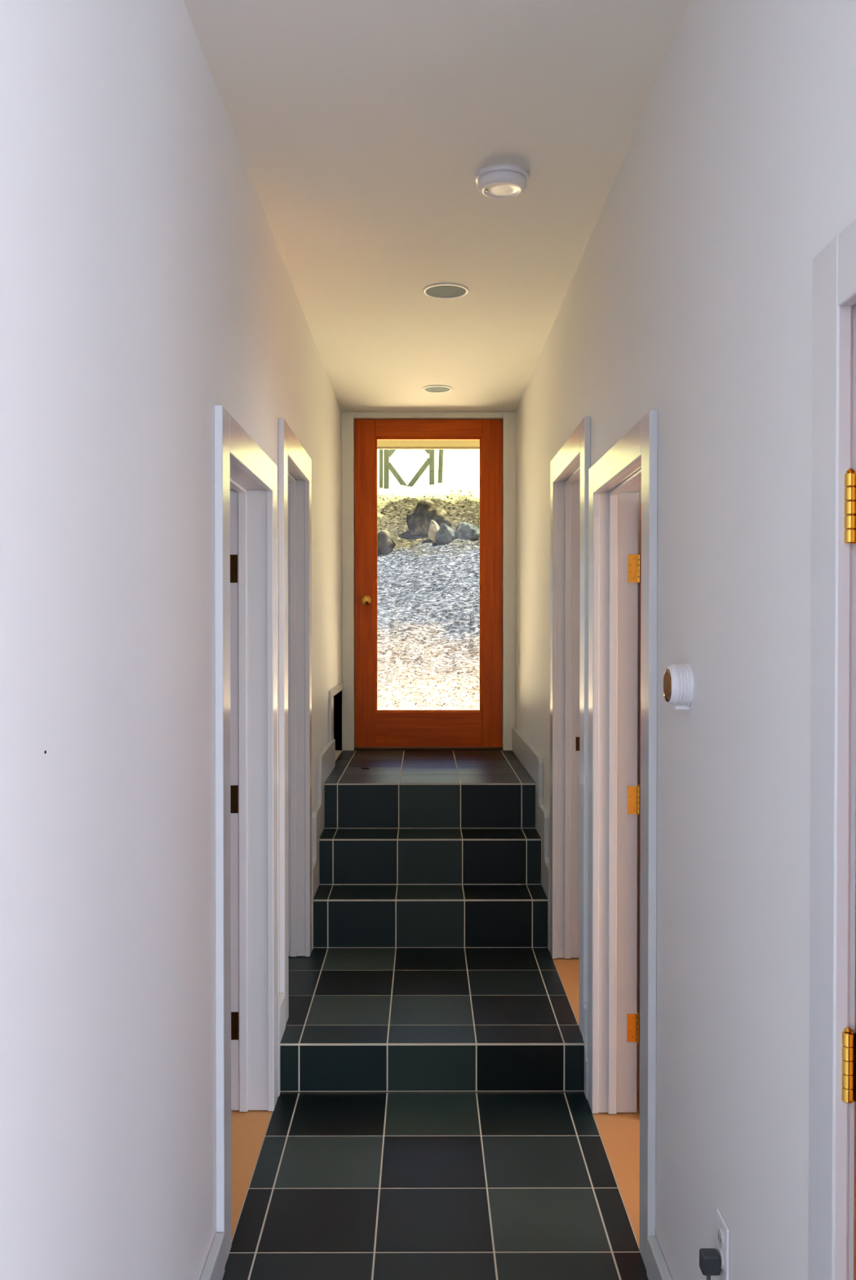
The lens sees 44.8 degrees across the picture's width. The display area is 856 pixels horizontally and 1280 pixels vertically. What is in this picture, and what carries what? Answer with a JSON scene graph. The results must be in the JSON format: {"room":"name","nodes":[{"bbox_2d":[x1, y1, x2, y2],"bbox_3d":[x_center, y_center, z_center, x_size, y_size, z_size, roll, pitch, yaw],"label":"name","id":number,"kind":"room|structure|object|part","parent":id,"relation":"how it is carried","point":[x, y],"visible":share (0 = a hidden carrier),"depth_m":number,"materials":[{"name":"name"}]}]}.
{"room":"house hallway","nodes":[
{"label":"house hallway","id":0,"kind":"room"},
{"bbox_2d":[0,0,342,1279],"bbox_3d":[-0.596,0.104,1.730,0.140,2.951,9.860,0,1,0],"label":"wall","id":1,"kind":"structure","parent":0,"point":[146,286],"depth_m":1.75,"materials":[{"name":"paint"}]},
{"bbox_2d":[200,1232,224,1279],"bbox_3d":[-0.507,1.554,-0.304,0.024,0.100,5.760,0,1,0],"label":"baseboard","id":2,"kind":"structure","parent":1,"relation":"attached to","point":[214,1267],"depth_m":2.49,"materials":[{"name":"paint"}]},
{"bbox_2d":[230,555,238,1039],"bbox_3d":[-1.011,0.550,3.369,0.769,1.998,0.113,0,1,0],"label":"door hinges","id":3,"kind":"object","parent":1,"relation":"in","point":[233,558],"depth_m":3.42,"materials":[{"name":"brown metal"}]},
{"bbox_2d":[213,404,278,1267],"bbox_3d":[-0.589,0.489,3.045,0.161,2.149,0.949,0,1,0],"label":"door frame","id":4,"kind":"structure","parent":1,"relation":"attached to","point":[246,482],"depth_m":3.41,"materials":[{"name":"paint"}]},
{"bbox_3d":[-0.518,0.494,2.620,0.021,2.149,0.100,0,1,0],"label":"casing","id":5,"kind":"part","parent":4,"relation":"part of","materials":[{"name":"paint"}]},
{"bbox_3d":[-0.519,-0.534,3.032,0.021,0.100,0.748,0,1,0],"label":"head casing","id":6,"kind":"part","parent":4,"relation":"part of","materials":[{"name":"paint"}]},
{"bbox_3d":[-0.520,0.484,3.469,0.021,2.149,0.101,0,1,0],"label":"casing","id":7,"kind":"part","parent":4,"relation":"part of","materials":[{"name":"paint"}]},
{"bbox_2d":[278,993,285,1097],"bbox_3d":[-0.519,1.408,3.617,0.024,0.300,0.165,0,1,0],"label":"baseboard","id":8,"kind":"structure","parent":1,"relation":"attached to","point":[282,997],"depth_m":3.58,"materials":[{"name":"paint"}]},
{"bbox_2d":[278,417,311,1024],"bbox_3d":[-0.593,0.294,4.134,0.161,2.174,0.895,0,1,0],"label":"door frame","id":9,"kind":"structure","parent":1,"relation":"attached to","point":[295,464],"depth_m":4.49,"materials":[{"name":"paint"}]},
{"bbox_3d":[-0.521,0.299,3.740,0.021,2.174,0.106,0,1,0],"label":"casing","id":10,"kind":"part","parent":9,"relation":"part of","materials":[{"name":"paint"}]},
{"bbox_3d":[-0.523,-0.737,4.133,0.021,0.110,0.703,0,1,0],"label":"head casing","id":11,"kind":"part","parent":9,"relation":"part of","materials":[{"name":"paint"}]},
{"bbox_3d":[-0.524,0.289,4.539,0.021,2.174,0.086,0,1,0],"label":"casing","id":12,"kind":"part","parent":9,"relation":"part of","materials":[{"name":"paint"}]},
{"bbox_2d":[311,738,335,950],"bbox_3d":[-0.524,0.962,5.172,0.024,0.814,1.155,0,1,0],"label":"baseboard","id":13,"kind":"structure","parent":1,"relation":"attached to","point":[326,761],"depth_m":4.99,"materials":[{"name":"paint"}]},
{"bbox_2d":[328,682,344,741],"bbox_3d":[-0.532,0.408,6.058,0.014,0.273,0.888,0,1,0],"label":"trim","id":14,"kind":"structure","parent":1,"relation":"attached to","point":[335,691],"depth_m":5.64,"materials":[{"name":"paint"}]},
{"bbox_2d":[333,690,342,750],"bbox_3d":[0.029,-0.076,6.590,6.700,3.200,0.140,0,1,0],"label":"wall","id":15,"kind":"structure","parent":0,"point":[338,736],"depth_m":6.53,"materials":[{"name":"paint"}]},
{"bbox_2d":[342,412,515,750],"bbox_3d":[0.005,-0.346,6.596,1.090,2.160,0.200,0,1,0],"label":"door frame","id":16,"kind":"structure","parent":15,"relation":"attached to","point":[508,668],"depth_m":6.50,"materials":[{"name":"white paint"}]},
{"bbox_3d":[-0.503,-0.366,6.505,0.074,2.119,0.020,0,1,0],"label":"casing","id":17,"kind":"part","parent":16,"relation":"part of","materials":[{"name":"white paint"}]},
{"bbox_3d":[0.003,-1.408,6.494,0.937,0.035,0.020,0,1,0],"label":"head casing","id":18,"kind":"part","parent":16,"relation":"part of","materials":[{"name":"white paint"}]},
{"bbox_3d":[0.511,-0.366,6.508,0.079,2.119,0.020,0,1,0],"label":"casing","id":19,"kind":"part","parent":16,"relation":"part of","materials":[{"name":"white paint"}]},
{"bbox_2d":[354,419,502,746],"bbox_3d":[0.003,-0.355,6.522,0.931,2.064,0.109,0,1,0],"label":"door","id":20,"kind":"structure","parent":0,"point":[374,726],"depth_m":6.53,"materials":[{"name":"brown wood"}]},
{"bbox_3d":[-0.390,-0.250,6.499,0.068,0.068,0.064,0,1,0],"label":"knob","id":21,"kind":"part","parent":20,"relation":"part of","materials":[{"name":"gold metal"}]},
{"bbox_3d":[0.003,-1.332,6.543,0.670,0.112,0.045,0,1,0],"label":"rail","id":22,"kind":"part","parent":20,"relation":"part of","materials":[{"name":"brown wood"}]},
{"bbox_3d":[0.003,0.565,6.564,0.670,0.222,0.045,0,1,0],"label":"rail","id":23,"kind":"part","parent":20,"relation":"part of","materials":[{"name":"brown wood"}]},
{"bbox_2d":[324,750,535,784],"bbox_3d":[0.007,0.705,5.877,1.090,0.006,1.463,0,1,0],"label":"floor","id":24,"kind":"structure","parent":0,"point":[386,766],"depth_m":5.68,"materials":[{"name":"tile"}]},
{"bbox_2d":[285,884,579,1025],"bbox_3d":[1.174,1.401,5.080,4.020,0.060,2.880,0,1,0],"label":"floor","id":25,"kind":"structure","parent":0,"point":[331,986],"depth_m":4.13,"materials":[{"name":"tile"}]},
{"bbox_2d":[313,784,547,947],"bbox_3d":[0.011,1.046,4.906,1.090,0.653,0.547,0,1,0],"label":"flight","id":26,"kind":"object","parent":25,"relation":"on","point":[371,833],"visible":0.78,"depth_m":4.90,"materials":[{"name":"tile"}]},
{"bbox_2d":[222,1092,648,1279],"bbox_3d":[-0.001,1.626,0.373,6.400,0.060,6.405,0,1,0],"label":"floor","id":27,"kind":"structure","parent":0,"point":[448,1185],"depth_m":2.96,"materials":[{"name":"tile"}]},
{"bbox_2d":[280,1025,584,1091],"bbox_3d":[0.015,1.472,3.657,1.090,0.168,0.165,0,1,0],"label":"tiled step","id":28,"kind":"structure","parent":27,"relation":"on","point":[313,1058],"depth_m":3.58,"materials":[{"name":"tile"}]},
{"bbox_2d":[183,0,690,412],"bbox_3d":[-0.005,-1.400,1.664,6.600,0.060,9.960,0,1,0],"label":"ceiling","id":29,"kind":"structure","parent":0,"point":[364,130],"depth_m":2.98,"materials":[{"name":"paint"}]},
{"bbox_2d":[422,385,452,392],"bbox_3d":[0.052,-1.416,5.854,0.172,0.006,0.172,0,1,0],"label":"recessed light","id":30,"kind":"object","parent":29,"relation":"in","point":[432,388],"visible":1,"depth_m":5.86,"materials":[{"name":"white plastic"}]},
{"bbox_2d":[422,283,469,298],"bbox_3d":[0.072,-1.396,4.154,0.188,0.006,0.188,0,1,0],"label":"recessed light","id":31,"kind":"object","parent":29,"relation":"in","point":[438,291],"visible":1,"depth_m":4.16,"materials":[{"name":"white plastic"}]},
{"bbox_2d":[475,164,529,199],"bbox_3d":[0.222,-1.365,3.105,0.162,0.044,0.162,0,1,0],"label":"smoke detector","id":32,"kind":"object","parent":29,"relation":"attached to","point":[496,181],"visible":1,"depth_m":3.06,"materials":[{"name":"white plastic"}]},
{"bbox_2d":[637,489,641,1093],"bbox_3d":[1.939,0.108,3.593,2.500,3.001,0.070,0,1,0],"label":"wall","id":33,"kind":"structure","parent":0,"point":[640,491],"depth_m":3.56,"materials":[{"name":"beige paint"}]},
{"bbox_2d":[515,0,855,1279],"bbox_3d":[0.625,0.084,3.543,0.128,2.951,6.240,0,1,0],"label":"wall","id":34,"kind":"structure","parent":0,"point":[688,299],"depth_m":1.95,"materials":[{"name":"paint"}]},
{"bbox_2d":[512,727,550,951],"bbox_3d":[0.542,0.963,5.543,0.024,0.804,1.936,0,1,0],"label":"baseboard","id":35,"kind":"structure","parent":34,"relation":"attached to","point":[532,761],"depth_m":4.99,"materials":[{"name":"paint"}]},
{"bbox_2d":[550,416,591,1035],"bbox_3d":[0.613,0.302,4.073,0.149,2.159,0.975,0,1,0],"label":"door frame","id":36,"kind":"structure","parent":34,"relation":"attached to","point":[571,466],"depth_m":4.47,"materials":[{"name":"paint"}]},
{"bbox_3d":[0.547,0.297,4.515,0.021,2.159,0.091,0,1,0],"label":"casing","id":37,"kind":"part","parent":36,"relation":"part of","materials":[{"name":"paint"}]},
{"bbox_3d":[0.549,-0.724,4.069,0.021,0.106,0.778,0,1,0],"label":"head casing","id":38,"kind":"part","parent":36,"relation":"part of","materials":[{"name":"paint"}]},
{"bbox_3d":[0.653,0.448,4.477,0.030,0.060,0.002,0,1,0],"label":"strike plate","id":39,"kind":"part","parent":36,"relation":"part of","materials":[{"name":"brown metal"}]},
{"bbox_3d":[0.550,0.307,3.639,0.021,2.159,0.106,0,1,0],"label":"casing","id":40,"kind":"part","parent":36,"relation":"part of","materials":[{"name":"paint"}]},
{"bbox_2d":[582,1003,587,1099],"bbox_3d":[0.549,1.409,3.555,0.024,0.300,0.083,0,1,0],"label":"baseboard","id":41,"kind":"structure","parent":34,"relation":"attached to","point":[585,1005],"depth_m":3.55,"materials":[{"name":"paint"}]},
{"bbox_2d":[587,409,657,1268],"bbox_3d":[0.616,0.497,3.025,0.149,2.134,0.945,0,1,0],"label":"door frame","id":42,"kind":"structure","parent":34,"relation":"attached to","point":[630,466],"depth_m":3.40,"materials":[{"name":"paint"}]},
{"bbox_3d":[0.551,0.492,3.450,0.021,2.134,0.096,0,1,0],"label":"casing","id":43,"kind":"part","parent":42,"relation":"part of","materials":[{"name":"paint"}]},
{"bbox_3d":[0.552,-0.522,3.016,0.021,0.096,0.748,0,1,0],"label":"head casing","id":44,"kind":"part","parent":42,"relation":"part of","materials":[{"name":"paint"}]},
{"bbox_3d":[0.553,0.502,2.603,0.021,2.134,0.101,0,1,0],"label":"casing","id":45,"kind":"part","parent":42,"relation":"part of","materials":[{"name":"paint"}]},
{"bbox_2d":[626,502,641,1111],"bbox_3d":[1.034,0.550,3.355,0.758,1.998,0.113,0,1,0],"label":"door","id":46,"kind":"structure","parent":34,"relation":"in","point":[634,560],"depth_m":3.40,"materials":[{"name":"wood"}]},
{"bbox_2d":[646,1235,672,1279],"bbox_3d":[0.554,1.526,2.037,0.024,0.100,1.055,0,1,0],"label":"baseboard","id":47,"kind":"structure","parent":34,"relation":"attached to","point":[657,1268],"depth_m":2.49,"materials":[{"name":"paint"}]},
{"bbox_2d":[663,663,694,709],"bbox_3d":[0.541,0.101,2.248,0.048,0.099,0.094,0,1,0],"label":"thermostat","id":48,"kind":"object","parent":34,"relation":"attached to","point":[678,679],"visible":1,"depth_m":2.21,"materials":[{"name":"white plastic"}]},
{"bbox_3d":[0.550,0.145,2.249,0.030,0.009,0.012,0,1,0],"label":"lever","id":49,"kind":"part","parent":48,"relation":"part of","materials":[{"name":"white plastic"}]},
{"bbox_3d":[0.561,0.098,2.248,0.007,0.094,0.094,0,1,0],"label":"wall plate","id":50,"kind":"part","parent":48,"relation":"part of","materials":[{"name":"white plastic"}]},
{"bbox_2d":[716,1208,729,1279],"bbox_3d":[0.561,1.162,1.980,0.009,0.116,0.072,0,1,0],"label":"wall outlet","id":51,"kind":"object","parent":34,"relation":"attached to","point":[722,1229],"visible":0.87,"depth_m":1.97,"materials":[{"name":"white plastic"}]},
{"bbox_2d":[699,1248,720,1279],"bbox_3d":[0.538,1.210,1.982,0.035,0.084,0.030,0,1,0],"label":"plug","id":52,"kind":"object","parent":51,"relation":"attached to","point":[709,1258],"visible":1,"depth_m":1.97,"materials":[{"name":"grey plastic"}]},
{"bbox_2d":[717,1228,724,1248],"bbox_3d":[0.558,1.142,1.980,0.003,0.033,0.033,0,1,0],"label":"receptacle","id":53,"kind":"object","parent":51,"relation":"attached to","point":[720,1231],"depth_m":1.98,"materials":[{"name":"white plastic"}]},
{"bbox_2d":[718,1248,724,1269],"bbox_3d":[0.558,1.182,1.981,0.003,0.033,0.033,0,1,0],"label":"receptacle","id":54,"kind":"object","parent":51,"relation":"attached to","point":[721,1251],"depth_m":1.97,"materials":[{"name":"white plastic"}]},
{"bbox_2d":[808,218,855,1279],"bbox_3d":[0.622,0.525,1.016,0.149,2.124,0.946,0,1,0],"label":"door frame","id":55,"kind":"structure","parent":34,"relation":"attached to","point":[833,876],"depth_m":1.40,"materials":[{"name":"paint"}]},
{"bbox_3d":[0.558,-0.488,1.004,0.021,0.096,0.763,0,1,0],"label":"head casing","id":56,"kind":"part","parent":55,"relation":"part of","materials":[{"name":"paint"}]},
{"bbox_2d":[841,468,855,1279],"bbox_3d":[0.563,0.566,1.017,0.103,2.020,0.772,0,1,0],"label":"door","id":57,"kind":"structure","parent":34,"relation":"in","point":[849,1037],"depth_m":1.39,"materials":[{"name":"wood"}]},
{"label":"outside","id":58,"kind":"structure","parent":0,"visible":0},
{"bbox_2d":[377,449,479,709],"bbox_3d":[-0.158,-12.422,49.959,28.000,25.279,79.800,0,1,0],"label":"ground","id":59,"kind":"structure","parent":58,"point":[461,468],"depth_m":13.35,"materials":[{"name":"grey gravel"}]},
{"bbox_2d":[379,449,383,488],"bbox_3d":[-0.911,-3.577,20.207,0.070,1.350,0.080,0,1,0],"label":"fence post","id":60,"kind":"object","parent":59,"relation":"on","point":[381,486],"visible":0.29,"depth_m":20.17,"materials":[{"name":"green wood"}]},
{"bbox_2d":[377,529,396,553],"bbox_3d":[-0.636,-1.411,15.083,0.350,0.366,0.245,0,1,0],"label":"boulder","id":61,"kind":"object","parent":59,"relation":"on","point":[386,542],"visible":0.85,"depth_m":15.00,"materials":[{"name":"grey stone"}]},
{"bbox_2d":[383,449,434,488],"bbox_3d":[-0.363,-3.487,19.951,0.974,1.236,0.082,0,1,0],"label":"wooden gate","id":62,"kind":"object","parent":59,"relation":"on","point":[388,466],"visible":0.34,"depth_m":19.92,"materials":[{"name":"green wood"}]},
{"bbox_2d":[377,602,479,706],"bbox_3d":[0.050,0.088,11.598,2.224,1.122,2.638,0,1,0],"label":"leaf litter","id":63,"kind":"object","parent":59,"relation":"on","point":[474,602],"visible":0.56,"depth_m":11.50,"materials":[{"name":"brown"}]},
{"bbox_2d":[377,540,479,609],"bbox_3d":[0.072,-0.902,14.088,2.538,1.081,2.123,0,1,0],"label":"chips","id":64,"kind":"object","parent":59,"relation":"on","point":[458,540],"visible":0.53,"depth_m":13.94,"materials":[{"name":"grey gravel"}]},
{"bbox_2d":[377,490,479,541],"bbox_3d":[0.087,-2.014,16.602,2.882,1.120,2.582,0,1,0],"label":"weeds","id":65,"kind":"object","parent":59,"relation":"on","point":[451,491],"visible":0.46,"depth_m":16.90,"materials":[{"name":"green"}]},
{"bbox_2d":[406,499,452,536],"bbox_3d":[0.017,-1.820,15.730,0.696,0.615,0.487,0,1,0],"label":"boulder","id":66,"kind":"object","parent":59,"relation":"on","point":[419,518],"visible":0.79,"depth_m":15.55,"materials":[{"name":"stone"}]},
{"bbox_2d":[428,520,439,542],"bbox_3d":[0.089,-1.569,15.333,0.178,0.414,0.089,0,1,0],"label":"boulder","id":67,"kind":"object","parent":59,"relation":"on","point":[434,527],"visible":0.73,"depth_m":15.30,"materials":[{"name":"beige stone"}]},
{"bbox_2d":[437,449,443,483],"bbox_3d":[0.257,-3.672,20.210,0.138,1.353,0.080,0,1,0],"label":"fence post","id":68,"kind":"object","parent":59,"relation":"on","point":[441,451],"visible":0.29,"depth_m":20.17,"materials":[{"name":"green wood"}]},
{"bbox_2d":[435,523,454,544],"bbox_3d":[0.248,-1.524,15.184,0.288,0.369,0.202,0,1,0],"label":"boulder","id":69,"kind":"object","parent":59,"relation":"on","point":[446,534],"visible":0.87,"depth_m":15.11,"materials":[{"name":"grey stone"}]},
{"bbox_2d":[453,522,479,540],"bbox_3d":[0.571,-1.596,15.484,0.424,0.313,0.297,0,1,0],"label":"boulder","id":70,"kind":"object","parent":59,"relation":"on","point":[464,531],"visible":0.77,"depth_m":15.37,"materials":[{"name":"grey stone"}]},
{"bbox_3d":[-0.005,-1.694,1.580,7.200,0.150,10.400,0,1,0],"label":"roof","id":71,"kind":"structure","parent":0,"visible":0},
{"bbox_2d":[377,440,479,449],"bbox_3d":[-0.023,-1.540,7.374,7.200,0.170,1.178,0,1,0],"label":"eave","id":72,"kind":"object","parent":71,"relation":"attached to","point":[381,444],"visible":0.12,"depth_m":7.85,"materials":[{"name":"yellow wood"}]}
]}

